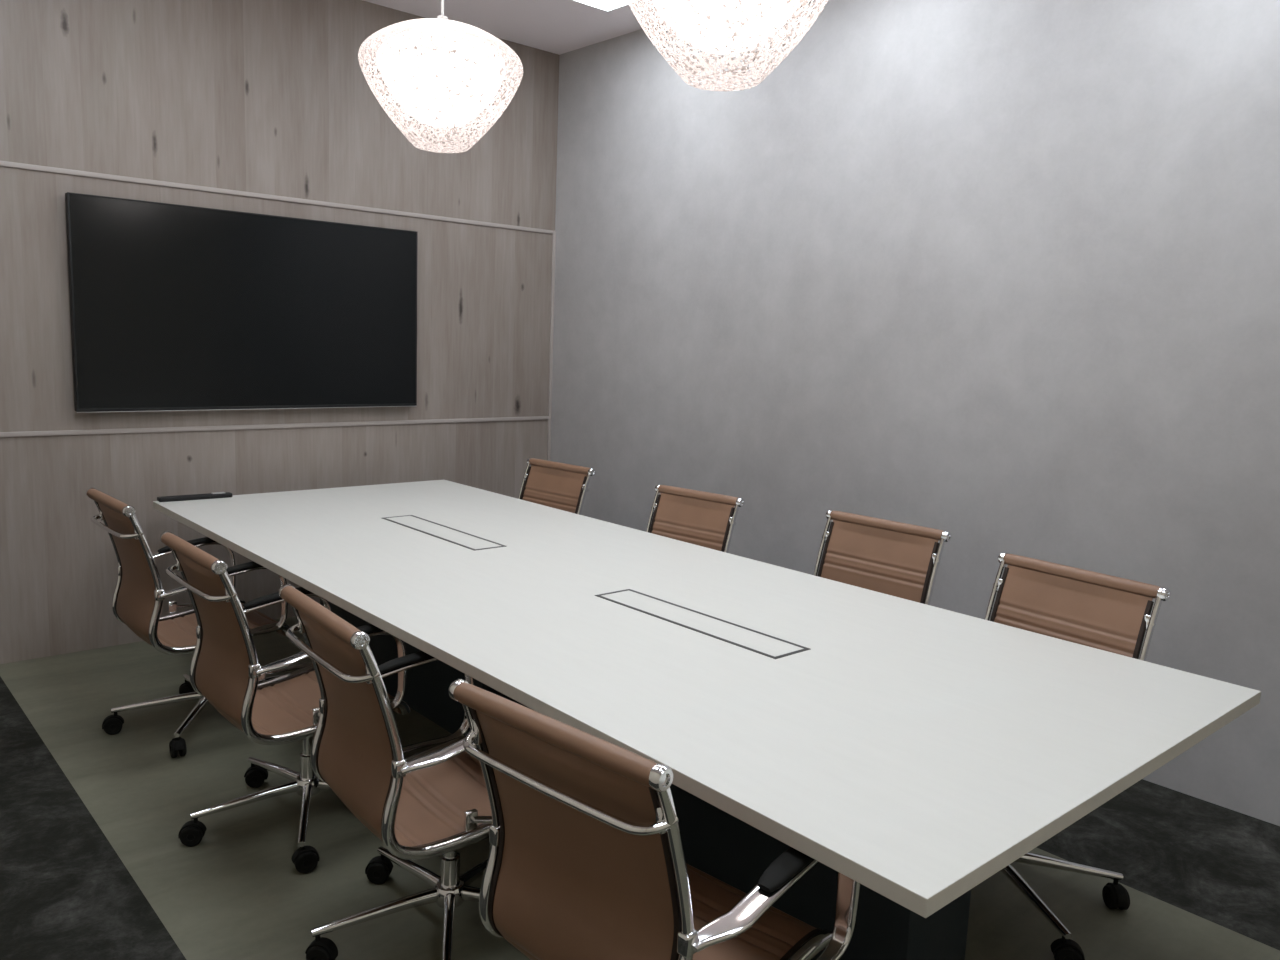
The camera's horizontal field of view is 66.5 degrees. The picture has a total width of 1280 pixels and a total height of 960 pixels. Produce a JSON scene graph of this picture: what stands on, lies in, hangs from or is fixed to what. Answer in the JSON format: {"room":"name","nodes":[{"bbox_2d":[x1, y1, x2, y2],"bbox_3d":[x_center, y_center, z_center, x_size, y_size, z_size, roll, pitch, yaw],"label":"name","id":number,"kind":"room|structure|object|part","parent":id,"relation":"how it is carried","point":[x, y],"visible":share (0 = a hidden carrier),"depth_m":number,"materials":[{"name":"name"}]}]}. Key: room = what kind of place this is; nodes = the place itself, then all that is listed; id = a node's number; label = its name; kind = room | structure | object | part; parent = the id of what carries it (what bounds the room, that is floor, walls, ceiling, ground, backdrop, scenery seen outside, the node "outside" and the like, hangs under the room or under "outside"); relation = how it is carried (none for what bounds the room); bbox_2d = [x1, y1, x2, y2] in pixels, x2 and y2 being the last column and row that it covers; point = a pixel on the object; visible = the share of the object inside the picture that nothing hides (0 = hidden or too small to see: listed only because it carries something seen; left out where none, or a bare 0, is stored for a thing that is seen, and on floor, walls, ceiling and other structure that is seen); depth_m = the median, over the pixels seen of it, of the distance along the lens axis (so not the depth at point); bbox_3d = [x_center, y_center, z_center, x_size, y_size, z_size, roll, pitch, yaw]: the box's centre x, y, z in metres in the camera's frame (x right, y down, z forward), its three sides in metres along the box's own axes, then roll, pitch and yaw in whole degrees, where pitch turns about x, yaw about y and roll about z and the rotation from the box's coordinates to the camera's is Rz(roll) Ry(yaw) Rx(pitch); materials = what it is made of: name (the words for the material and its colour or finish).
{"room":"conference room","nodes":[
{"label":"conference room","id":0,"kind":"room"},
{"bbox_2d":[0,0,558,663],"bbox_3d":[-2.265,-0.892,4.820,4.710,3.413,0.120,-5,11,-41],"label":"wall","id":1,"kind":"structure","parent":0,"point":[270,97],"depth_m":4.86,"materials":[{"name":"grey wood"}]},
{"bbox_2d":[65,192,417,412],"bbox_3d":[-1.933,-0.854,4.997,1.732,0.980,0.066,-5,11,-41],"label":"television","id":2,"kind":"object","parent":1,"relation":"attached to","point":[174,307],"visible":1,"depth_m":4.88,"materials":[{"name":"black plastic"}]},
{"bbox_2d":[0,416,548,436],"bbox_3d":[-2.250,-0.254,4.859,4.458,0.022,0.010,-5,11,-41],"label":"trim","id":3,"kind":"structure","parent":1,"relation":"attached to","point":[297,425],"depth_m":5.06,"materials":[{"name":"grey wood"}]},
{"bbox_2d":[0,161,552,233],"bbox_3d":[-2.206,-1.413,4.691,4.458,0.022,0.010,-5,11,-41],"label":"trim","id":4,"kind":"structure","parent":1,"relation":"attached to","point":[2,163],"depth_m":4.91,"materials":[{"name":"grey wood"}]},
{"bbox_2d":[547,231,555,460],"bbox_3d":[-0.584,-0.469,6.326,0.022,2.233,0.012,-5,11,-41],"label":"trim","id":5,"kind":"structure","parent":1,"relation":"attached to","point":[554,232],"depth_m":6.26,"materials":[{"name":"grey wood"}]},
{"bbox_2d":[363,0,663,54],"bbox_3d":[-0.137,-2.121,2.299,4.470,0.100,6.092,-5,11,-41],"label":"ceiling","id":6,"kind":"structure","parent":0,"point":[559,27],"depth_m":5.36,"materials":[{"name":"paint"}]},
{"bbox_2d":[358,0,522,152],"bbox_3d":[-0.773,-1.813,3.824,0.636,0.993,0.636,9,11,40],"label":"pendant lamp","id":7,"kind":"object","parent":6,"relation":"hanging from","point":[443,73],"visible":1,"depth_m":3.68,"materials":[{"name":"white plastic"}]},
{"bbox_2d":[378,34,504,127],"bbox_3d":[-0.782,-1.579,3.858,0.495,0.351,0.495,-5,11,-41],"label":"diffuser","id":8,"kind":"object","parent":7,"relation":"attached to","point":[423,82],"depth_m":3.68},
{"bbox_3d":[-0.765,-2.041,3.791,0.011,0.472,0.010,-5,11,-41],"label":"cord","id":9,"kind":"part","parent":7,"relation":"part of","materials":[{"name":"white plastic"}]},
{"bbox_2d":[572,0,638,11],"bbox_3d":[-0.192,-2.421,4.750,0.596,0.012,0.600,-5,11,-41],"label":"recessed light","id":10,"kind":"object","parent":6,"relation":"in","point":[604,5],"visible":1,"depth_m":5.05,"materials":[{"name":"white plastic"}]},
{"bbox_2d":[577,0,627,9],"bbox_3d":[-0.192,-2.422,4.750,0.572,0.007,0.576,-5,11,-41],"label":"diffuser","id":11,"kind":"object","parent":10,"relation":"attached to","point":[598,4],"depth_m":5.05,"materials":[{"name":"white"}]},
{"bbox_2d":[627,0,827,90],"bbox_3d":[0.251,-1.613,2.692,0.636,0.988,0.636,-3,10,-34],"label":"pendant lamp","id":12,"kind":"object","parent":6,"relation":"hanging from","point":[730,28],"visible":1,"depth_m":2.64,"materials":[{"name":"white plastic"}]},
{"bbox_2d":[653,0,798,53],"bbox_3d":[0.242,-1.380,2.725,0.495,0.351,0.495,-5,11,-41],"label":"diffuser","id":13,"kind":"object","parent":12,"relation":"attached to","point":[754,21],"depth_m":2.60,"materials":[{"name":"white"}]},
{"bbox_2d":[0,616,1279,959],"bbox_3d":[-0.265,1.235,2.785,4.470,0.100,6.092,-5,11,-41],"label":"floor","id":14,"kind":"structure","parent":0,"point":[95,865],"depth_m":2.96,"materials":[{"name":"grey carpet"}]},
{"bbox_2d":[86,488,289,757],"bbox_3d":[-1.702,0.498,3.851,0.740,0.941,0.677,-6,11,-43],"label":"office chair","id":15,"kind":"object","parent":14,"relation":"on","point":[139,595],"visible":0.7,"depth_m":3.65,"materials":[{"name":"brown leather"}]},
{"bbox_3d":[-1.905,0.312,3.600,0.118,0.516,0.442,-6,11,-43],"label":"backrest","id":16,"kind":"part","parent":15,"relation":"part of","materials":[{"name":"beige leather"}]},
{"bbox_3d":[-1.881,0.864,3.812,0.323,0.051,0.034,-1,9,-23],"label":"leg","id":17,"kind":"part","parent":15,"relation":"part of","materials":[{"name":"silver metal"}]},
{"bbox_3d":[-1.875,0.301,3.934,0.586,0.557,0.024,-6,11,-43],"label":"rail","id":18,"kind":"part","parent":15,"relation":"part of","materials":[{"name":"silver metal"}]},
{"bbox_3d":[-1.881,0.399,3.981,0.461,0.270,0.073,-6,11,-43],"label":"armrest","id":19,"kind":"part","parent":15,"relation":"part of","materials":[{"name":"silver metal"}]},
{"bbox_3d":[-1.827,0.836,4.027,0.032,0.051,0.314,-5,11,-41],"label":"leg","id":20,"kind":"part","parent":15,"relation":"part of","materials":[{"name":"silver metal"}]},
{"bbox_3d":[-1.694,0.887,3.703,0.036,0.051,0.318,1,8,-5],"label":"leg","id":21,"kind":"part","parent":15,"relation":"part of","materials":[{"name":"silver metal"}]},
{"bbox_3d":[-1.705,0.575,3.838,0.509,0.070,0.411,-6,11,-43],"label":"seat","id":22,"kind":"part","parent":15,"relation":"part of","materials":[{"name":"beige leather"}]},
{"bbox_3d":[-1.573,0.358,3.616,0.586,0.557,0.024,-6,11,-43],"label":"rail","id":23,"kind":"part","parent":15,"relation":"part of","materials":[{"name":"silver metal"}]},
{"bbox_3d":[-1.545,0.463,3.628,0.462,0.270,0.073,-6,11,-43],"label":"armrest","id":24,"kind":"part","parent":15,"relation":"part of","materials":[{"name":"silver metal"}]},
{"bbox_3d":[-1.607,0.841,4.049,0.034,0.051,0.323,7,10,31],"label":"leg","id":25,"kind":"part","parent":15,"relation":"part of","materials":[{"name":"silver metal"}]},
{"bbox_2d":[160,531,410,873],"bbox_3d":[-1.089,0.631,3.104,0.709,0.942,0.681,-5,11,-41],"label":"office chair","id":26,"kind":"object","parent":14,"relation":"on","point":[225,668],"visible":0.8,"depth_m":2.94,"materials":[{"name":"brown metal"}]},
{"bbox_3d":[-1.277,0.441,2.882,0.118,0.516,0.447,-5,11,-41],"label":"backrest","id":27,"kind":"part","parent":26,"relation":"part of","materials":[{"name":"beige leather"}]},
{"bbox_3d":[-1.241,0.430,3.217,0.586,0.557,0.024,-5,11,-41],"label":"rail","id":28,"kind":"part","parent":26,"relation":"part of","materials":[{"name":"silver metal"}]},
{"bbox_3d":[-1.232,0.998,3.058,0.323,0.051,0.032,-3,10,-34],"label":"leg","id":29,"kind":"part","parent":26,"relation":"part of","materials":[{"name":"silver metal"}]},
{"bbox_3d":[-1.246,0.528,3.264,0.462,0.270,0.074,-5,11,-41],"label":"armrest","id":30,"kind":"part","parent":26,"relation":"part of","materials":[{"name":"silver metal"}]},
{"bbox_3d":[-1.221,0.967,3.278,0.317,0.051,0.033,9,10,38],"label":"leg","id":31,"kind":"part","parent":26,"relation":"part of","materials":[{"name":"silver metal"}]},
{"bbox_3d":[-1.072,0.705,3.115,0.509,0.070,0.416,-5,11,-41],"label":"seat","id":32,"kind":"part","parent":26,"relation":"part of","materials":[{"name":"beige leather"}]},
{"bbox_3d":[-1.024,1.017,2.985,0.035,0.051,0.319,0,9,-16],"label":"leg","id":33,"kind":"part","parent":26,"relation":"part of","materials":[{"name":"silver metal"}]},
{"bbox_3d":[-0.944,0.489,2.888,0.586,0.557,0.024,-5,11,-41],"label":"rail","id":34,"kind":"part","parent":26,"relation":"part of","materials":[{"name":"silver metal"}]},
{"bbox_3d":[-0.885,0.997,3.160,0.321,0.051,0.035,2,8,2],"label":"leg","id":35,"kind":"part","parent":26,"relation":"part of","materials":[{"name":"silver metal"}]},
{"bbox_3d":[-0.915,0.593,2.898,0.462,0.270,0.074,-5,11,-41],"label":"armrest","id":36,"kind":"part","parent":26,"relation":"part of","materials":[{"name":"silver metal"}]},
{"bbox_2d":[279,584,532,959],"bbox_3d":[-0.507,0.736,2.536,0.720,0.940,0.724,-4,10,-38],"label":"office chair","id":37,"kind":"object","parent":14,"relation":"on","point":[434,801],"visible":0.72,"depth_m":2.37,"materials":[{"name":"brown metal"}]},
{"bbox_3d":[-0.718,0.545,2.317,0.118,0.516,0.447,-4,10,-38],"label":"backrest","id":38,"kind":"part","parent":37,"relation":"part of","materials":[{"name":"beige leather"}]},
{"bbox_3d":[-0.671,1.101,2.495,0.323,0.051,0.033,-2,9,-28],"label":"leg","id":39,"kind":"part","parent":37,"relation":"part of","materials":[{"name":"silver metal"}]},
{"bbox_3d":[-0.661,0.535,2.649,0.586,0.557,0.024,-4,10,-38],"label":"rail","id":40,"kind":"part","parent":37,"relation":"part of","materials":[{"name":"silver metal"}]},
{"bbox_3d":[-0.664,0.633,2.696,0.462,0.270,0.074,-4,10,-38],"label":"armrest","id":41,"kind":"part","parent":37,"relation":"part of","materials":[{"name":"silver metal"}]},
{"bbox_3d":[-0.501,0.811,2.536,0.509,0.070,0.416,-4,10,-38],"label":"seat","id":42,"kind":"part","parent":37,"relation":"part of","materials":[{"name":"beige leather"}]},
{"bbox_3d":[-0.637,1.071,2.713,0.317,0.051,0.033,10,11,43],"label":"leg","id":43,"kind":"part","parent":37,"relation":"part of","materials":[{"name":"silver metal"}]},
{"bbox_3d":[-0.385,0.596,2.302,0.586,0.557,0.024,-4,10,-38],"label":"rail","id":44,"kind":"part","parent":37,"relation":"part of","materials":[{"name":"silver metal"}]},
{"bbox_3d":[-0.357,0.701,2.311,0.462,0.270,0.074,-4,10,-38],"label":"armrest","id":45,"kind":"part","parent":37,"relation":"part of","materials":[{"name":"silver metal"}]},
{"bbox_3d":[-0.472,1.123,2.401,0.035,0.051,0.319,1,8,-10],"label":"leg","id":46,"kind":"part","parent":37,"relation":"part of","materials":[{"name":"silver metal"}]},
{"bbox_3d":[-0.315,1.106,2.560,0.320,0.051,0.035,3,8,8],"label":"leg","id":47,"kind":"part","parent":37,"relation":"part of","materials":[{"name":"silver metal"}]},
{"bbox_3d":[-0.417,1.074,2.753,0.034,0.051,0.323,6,9,26],"label":"leg","id":48,"kind":"part","parent":37,"relation":"part of","materials":[{"name":"silver metal"}]},
{"bbox_2d":[518,458,595,514],"bbox_3d":[-0.673,0.398,4.830,0.700,0.936,0.722,10,11,42],"label":"office chair","id":49,"kind":"object","parent":14,"relation":"on","point":[562,486],"visible":0.2,"depth_m":4.97,"materials":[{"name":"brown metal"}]},
{"bbox_3d":[-0.781,0.197,4.976,0.025,0.557,0.586,10,11,42],"label":"rail","id":50,"kind":"part","parent":49,"relation":"part of","materials":[{"name":"silver metal"}]},
{"bbox_3d":[-0.449,0.254,4.668,0.025,0.557,0.586,10,11,42],"label":"rail","id":51,"kind":"part","parent":49,"relation":"part of","materials":[{"name":"silver metal"}]},
{"bbox_2d":[449,679,859,959],"bbox_3d":[0.031,0.835,1.958,0.709,0.950,0.721,10,11,42],"label":"office chair","id":52,"kind":"object","parent":14,"relation":"on","point":[586,861],"visible":0.97,"depth_m":1.69,"materials":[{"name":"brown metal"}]},
{"bbox_3d":[-0.143,0.634,2.037,0.026,0.557,0.586,10,11,42],"label":"rail","id":53,"kind":"part","parent":52,"relation":"part of","materials":[{"name":"silver metal"}]},
{"bbox_3d":[-0.153,0.732,2.084,0.079,0.270,0.462,10,11,42],"label":"armrest","id":54,"kind":"part","parent":52,"relation":"part of","materials":[{"name":"silver metal"}]},
{"bbox_3d":[-0.134,0.649,1.690,0.479,0.516,0.118,10,11,42],"label":"backrest","id":55,"kind":"part","parent":52,"relation":"part of","materials":[{"name":"beige leather"}]},
{"bbox_3d":[0.051,0.909,1.942,0.445,0.070,0.509,10,11,42],"label":"seat","id":56,"kind":"part","parent":52,"relation":"part of","materials":[{"name":"beige leather"}]},
{"bbox_3d":[0.210,0.694,1.718,0.026,0.557,0.586,10,11,42],"label":"rail","id":57,"kind":"part","parent":52,"relation":"part of","materials":[{"name":"silver metal"}]},
{"bbox_3d":[0.240,0.798,1.731,0.079,0.270,0.462,10,11,42],"label":"armrest","id":58,"kind":"part","parent":52,"relation":"part of","materials":[{"name":"silver metal"}]},
{"bbox_2d":[646,484,743,552],"bbox_3d":[0.033,0.535,4.075,0.701,0.938,0.712,9,11,41],"label":"office chair","id":59,"kind":"object","parent":14,"relation":"on","point":[701,518],"visible":0.18,"depth_m":4.22,"materials":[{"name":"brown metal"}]},
{"bbox_3d":[-0.112,0.334,4.206,0.024,0.557,0.586,9,11,41],"label":"rail","id":60,"kind":"part","parent":59,"relation":"part of","materials":[{"name":"silver metal"}]},
{"bbox_3d":[0.214,0.388,3.920,0.024,0.557,0.586,9,11,41],"label":"rail","id":61,"kind":"part","parent":59,"relation":"part of","materials":[{"name":"silver metal"}]},
{"bbox_2d":[153,480,1260,959],"bbox_3d":[-0.353,0.688,3.604,1.546,0.741,4.142,-5,11,-41],"label":"conference table","id":62,"kind":"object","parent":14,"relation":"on","point":[913,751],"visible":0.91,"depth_m":2.55,"materials":[{"name":"white laminate"}]},
{"bbox_2d":[157,492,232,501],"bbox_3d":[-2.126,0.079,4.671,0.330,0.025,0.048,-4,11,-39],"label":"remote control","id":63,"kind":"object","parent":62,"relation":"on","point":[214,495],"visible":1,"depth_m":4.65,"materials":[{"name":"black plastic"}]},
{"bbox_3d":[-0.846,0.219,4.141,0.124,0.004,0.758,-5,11,-41],"label":"hatch lid","id":64,"kind":"part","parent":62,"relation":"part of","materials":[{"name":"white laminate"}]},
{"bbox_3d":[0.164,0.427,2.968,0.124,0.004,0.754,-5,11,-41],"label":"hatch lid","id":65,"kind":"part","parent":62,"relation":"part of","materials":[{"name":"white laminate"}]},
{"bbox_2d":[813,509,950,604],"bbox_3d":[0.647,0.638,3.482,0.721,0.950,0.781,-6,11,-43],"label":"office chair","id":66,"kind":"object","parent":14,"relation":"on","point":[898,559],"visible":0.23,"depth_m":3.60,"materials":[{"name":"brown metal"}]},
{"bbox_3d":[0.527,0.427,3.645,0.586,0.557,0.026,-6,11,-43],"label":"rail","id":67,"kind":"part","parent":66,"relation":"part of","materials":[{"name":"silver metal"}]},
{"bbox_3d":[0.858,0.490,3.298,0.586,0.557,0.026,-6,11,-43],"label":"rail","id":68,"kind":"part","parent":66,"relation":"part of","materials":[{"name":"silver metal"}]},
{"bbox_2d":[984,552,1170,959],"bbox_3d":[1.042,0.750,2.855,0.725,0.938,0.785,-4,10,-37],"label":"office chair","id":69,"kind":"object","parent":14,"relation":"on","point":[1105,612],"visible":0.23,"depth_m":2.90,"materials":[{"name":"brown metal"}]},
{"bbox_3d":[0.948,0.543,3.044,0.586,0.557,0.027,-4,10,-37],"label":"rail","id":70,"kind":"part","parent":69,"relation":"part of","materials":[{"name":"silver metal"}]},
{"bbox_3d":[1.076,1.139,2.695,0.045,0.051,0.348,1,8,-10],"label":"leg","id":71,"kind":"part","parent":69,"relation":"part of","materials":[{"name":"silver metal"}]},
{"bbox_3d":[1.231,1.122,2.857,0.339,0.051,0.048,3,8,8],"label":"leg","id":72,"kind":"part","parent":69,"relation":"part of","materials":[{"name":"silver metal"}]},
{"bbox_3d":[1.298,0.528,2.991,0.118,0.516,0.497,-4,10,-37],"label":"backrest","id":73,"kind":"part","parent":69,"relation":"part of","materials":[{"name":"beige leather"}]},
{"bbox_3d":[1.245,0.611,2.651,0.586,0.557,0.027,-4,10,-37],"label":"rail","id":74,"kind":"part","parent":69,"relation":"part of","materials":[{"name":"silver metal"}]},
{"bbox_2d":[550,0,1279,825],"bbox_3d":[1.512,-0.637,4.057,0.120,3.413,6.092,-5,11,-41],"label":"wall","id":75,"kind":"structure","parent":0,"point":[999,276],"depth_m":4.10,"materials":[{"name":"paint"}]}
]}

